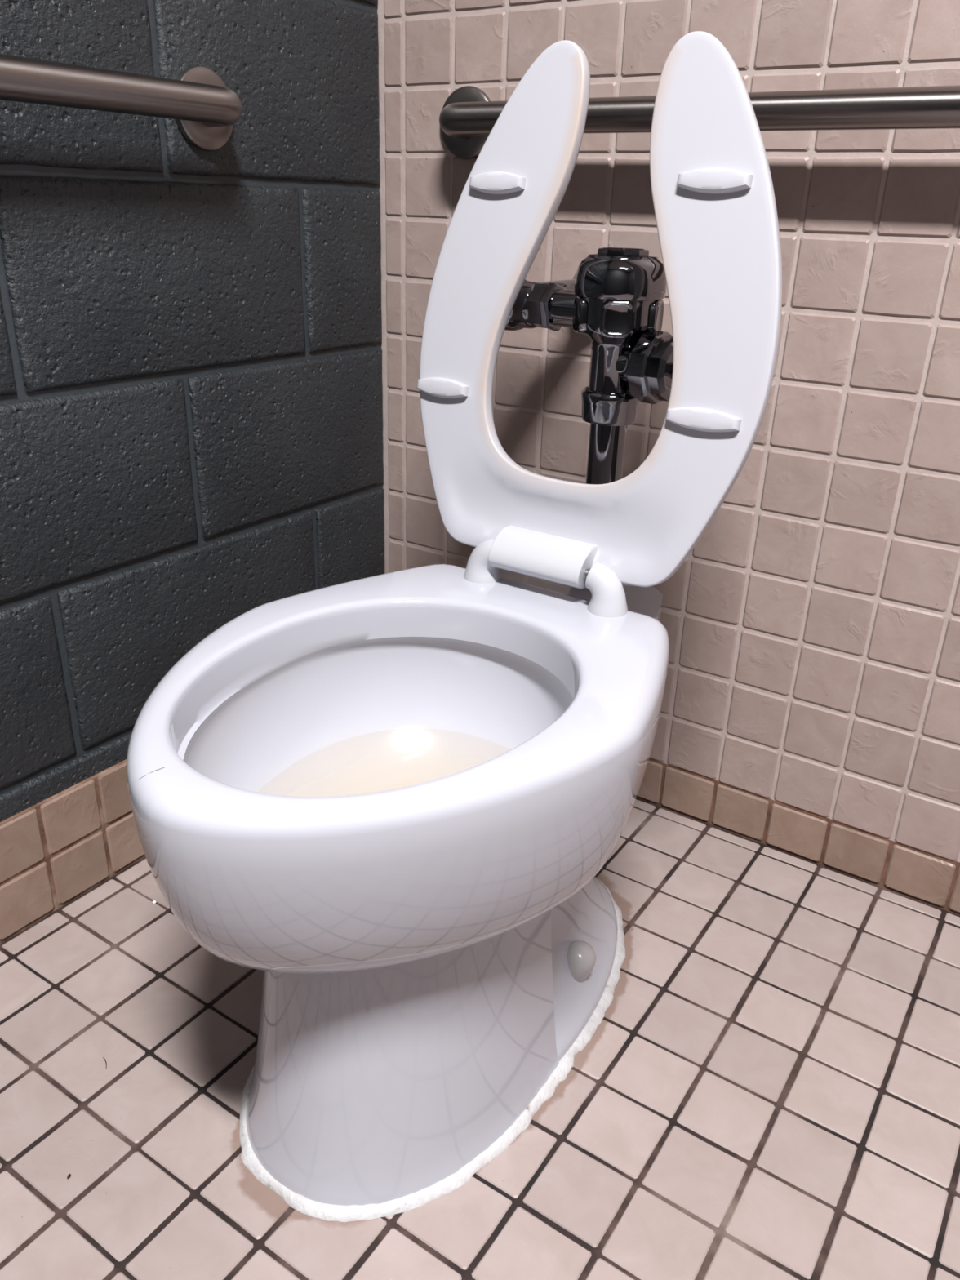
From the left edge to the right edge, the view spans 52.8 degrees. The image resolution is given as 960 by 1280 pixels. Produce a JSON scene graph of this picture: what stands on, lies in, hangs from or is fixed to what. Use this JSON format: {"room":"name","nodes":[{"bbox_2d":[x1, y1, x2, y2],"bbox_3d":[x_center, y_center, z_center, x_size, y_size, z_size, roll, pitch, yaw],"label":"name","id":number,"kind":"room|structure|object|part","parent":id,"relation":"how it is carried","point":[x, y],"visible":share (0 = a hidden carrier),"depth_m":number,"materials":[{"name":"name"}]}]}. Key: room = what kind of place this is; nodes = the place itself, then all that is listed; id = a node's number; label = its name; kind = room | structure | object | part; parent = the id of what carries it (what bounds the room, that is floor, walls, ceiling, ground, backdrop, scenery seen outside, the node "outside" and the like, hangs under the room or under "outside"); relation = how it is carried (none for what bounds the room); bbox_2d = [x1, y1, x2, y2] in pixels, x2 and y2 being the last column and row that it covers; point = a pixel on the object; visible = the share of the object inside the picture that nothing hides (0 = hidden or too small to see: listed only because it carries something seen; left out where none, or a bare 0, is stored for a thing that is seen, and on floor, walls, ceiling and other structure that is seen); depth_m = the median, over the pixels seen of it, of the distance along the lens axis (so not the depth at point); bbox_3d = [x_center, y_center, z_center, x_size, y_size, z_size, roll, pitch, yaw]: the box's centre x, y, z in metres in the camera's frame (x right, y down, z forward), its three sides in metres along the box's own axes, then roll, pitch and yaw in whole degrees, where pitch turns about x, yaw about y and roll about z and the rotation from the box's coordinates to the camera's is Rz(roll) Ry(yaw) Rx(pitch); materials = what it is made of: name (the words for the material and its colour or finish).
{"room":"public restroom","nodes":[
{"label":"public restroom","id":0,"kind":"room"},
{"bbox_2d":[0,0,384,822],"bbox_3d":[-0.774,-0.648,0.402,0.200,2.540,2.052,17,28,30],"label":"wall","id":1,"kind":"structure","parent":0,"point":[191,384],"depth_m":1.09,"materials":[{"name":"grey paint"}]},
{"bbox_2d":[0,759,145,943],"bbox_3d":[-0.722,0.382,0.799,0.013,0.147,2.050,17,28,30],"label":"baseboard","id":2,"kind":"structure","parent":1,"relation":"attached to","point":[55,851],"depth_m":1.12,"materials":[{"name":"tile"}]},
{"bbox_2d":[0,53,242,151],"bbox_3d":[-0.564,-0.385,0.607,0.076,0.080,1.147,17,28,30],"label":"grab bar","id":3,"kind":"object","parent":1,"relation":"attached to","point":[205,111],"visible":1,"depth_m":0.89,"materials":[{"name":"silver metal"}]},
{"bbox_2d":[0,797,959,1279],"bbox_3d":[0.247,0.774,0.260,2.354,0.080,2.052,17,28,30],"label":"floor","id":4,"kind":"structure","parent":0,"point":[767,1086],"depth_m":0.90,"materials":[{"name":"tile"}]},
{"bbox_2d":[126,31,782,1222],"bbox_3d":[-0.034,-0.025,0.820,0.398,0.904,0.604,15,27,27],"label":"toilet","id":5,"kind":"object","parent":4,"relation":"on","point":[398,800],"visible":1,"depth_m":0.83,"materials":[{"name":"ceramic"}]},
{"bbox_3d":[-0.037,0.096,0.871,0.398,0.198,0.600,17,28,30],"label":"bowl","id":6,"kind":"part","parent":5,"relation":"part of","materials":[{"name":"ceramic"}]},
{"bbox_3d":[0.004,-0.084,0.980,0.040,0.044,0.038,17,28,30],"label":"hinge post","id":7,"kind":"part","parent":5,"relation":"part of","materials":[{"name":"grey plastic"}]},
{"bbox_2d":[504,247,673,484],"bbox_3d":[0.158,-0.252,1.059,0.290,0.332,0.261,17,28,30],"label":"valve","id":8,"kind":"object","parent":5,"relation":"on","point":[614,297],"visible":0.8,"depth_m":0.92,"materials":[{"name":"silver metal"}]},
{"bbox_2d":[615,330,673,404],"bbox_3d":[0.180,-0.256,0.916,0.113,0.066,0.068,17,28,30],"label":"valve knob","id":9,"kind":"object","parent":8,"relation":"attached to","point":[644,359],"depth_m":0.90,"materials":[{"name":"black metal"}]},
{"bbox_3d":[0.101,-0.299,0.900,0.365,0.461,0.106,17,28,30],"label":"seat","id":10,"kind":"part","parent":5,"relation":"part of","materials":[{"name":"plastic"}]},
{"bbox_3d":[0.121,-0.048,0.909,0.040,0.044,0.038,17,28,30],"label":"hinge post","id":11,"kind":"part","parent":5,"relation":"part of","materials":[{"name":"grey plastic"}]},
{"bbox_2d":[377,0,959,915],"bbox_3d":[0.826,-0.700,0.630,2.500,2.540,0.121,17,28,30],"label":"wall","id":12,"kind":"structure","parent":0,"point":[810,711],"depth_m":1.13,"materials":[{"name":"tile"}]},
{"bbox_2d":[439,84,959,159],"bbox_3d":[0.345,-0.511,0.936,0.994,0.080,0.076,17,28,30],"label":"grab bar","id":13,"kind":"object","parent":12,"relation":"attached to","point":[467,117],"visible":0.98,"depth_m":0.93,"materials":[{"name":"silver metal"}]}
]}

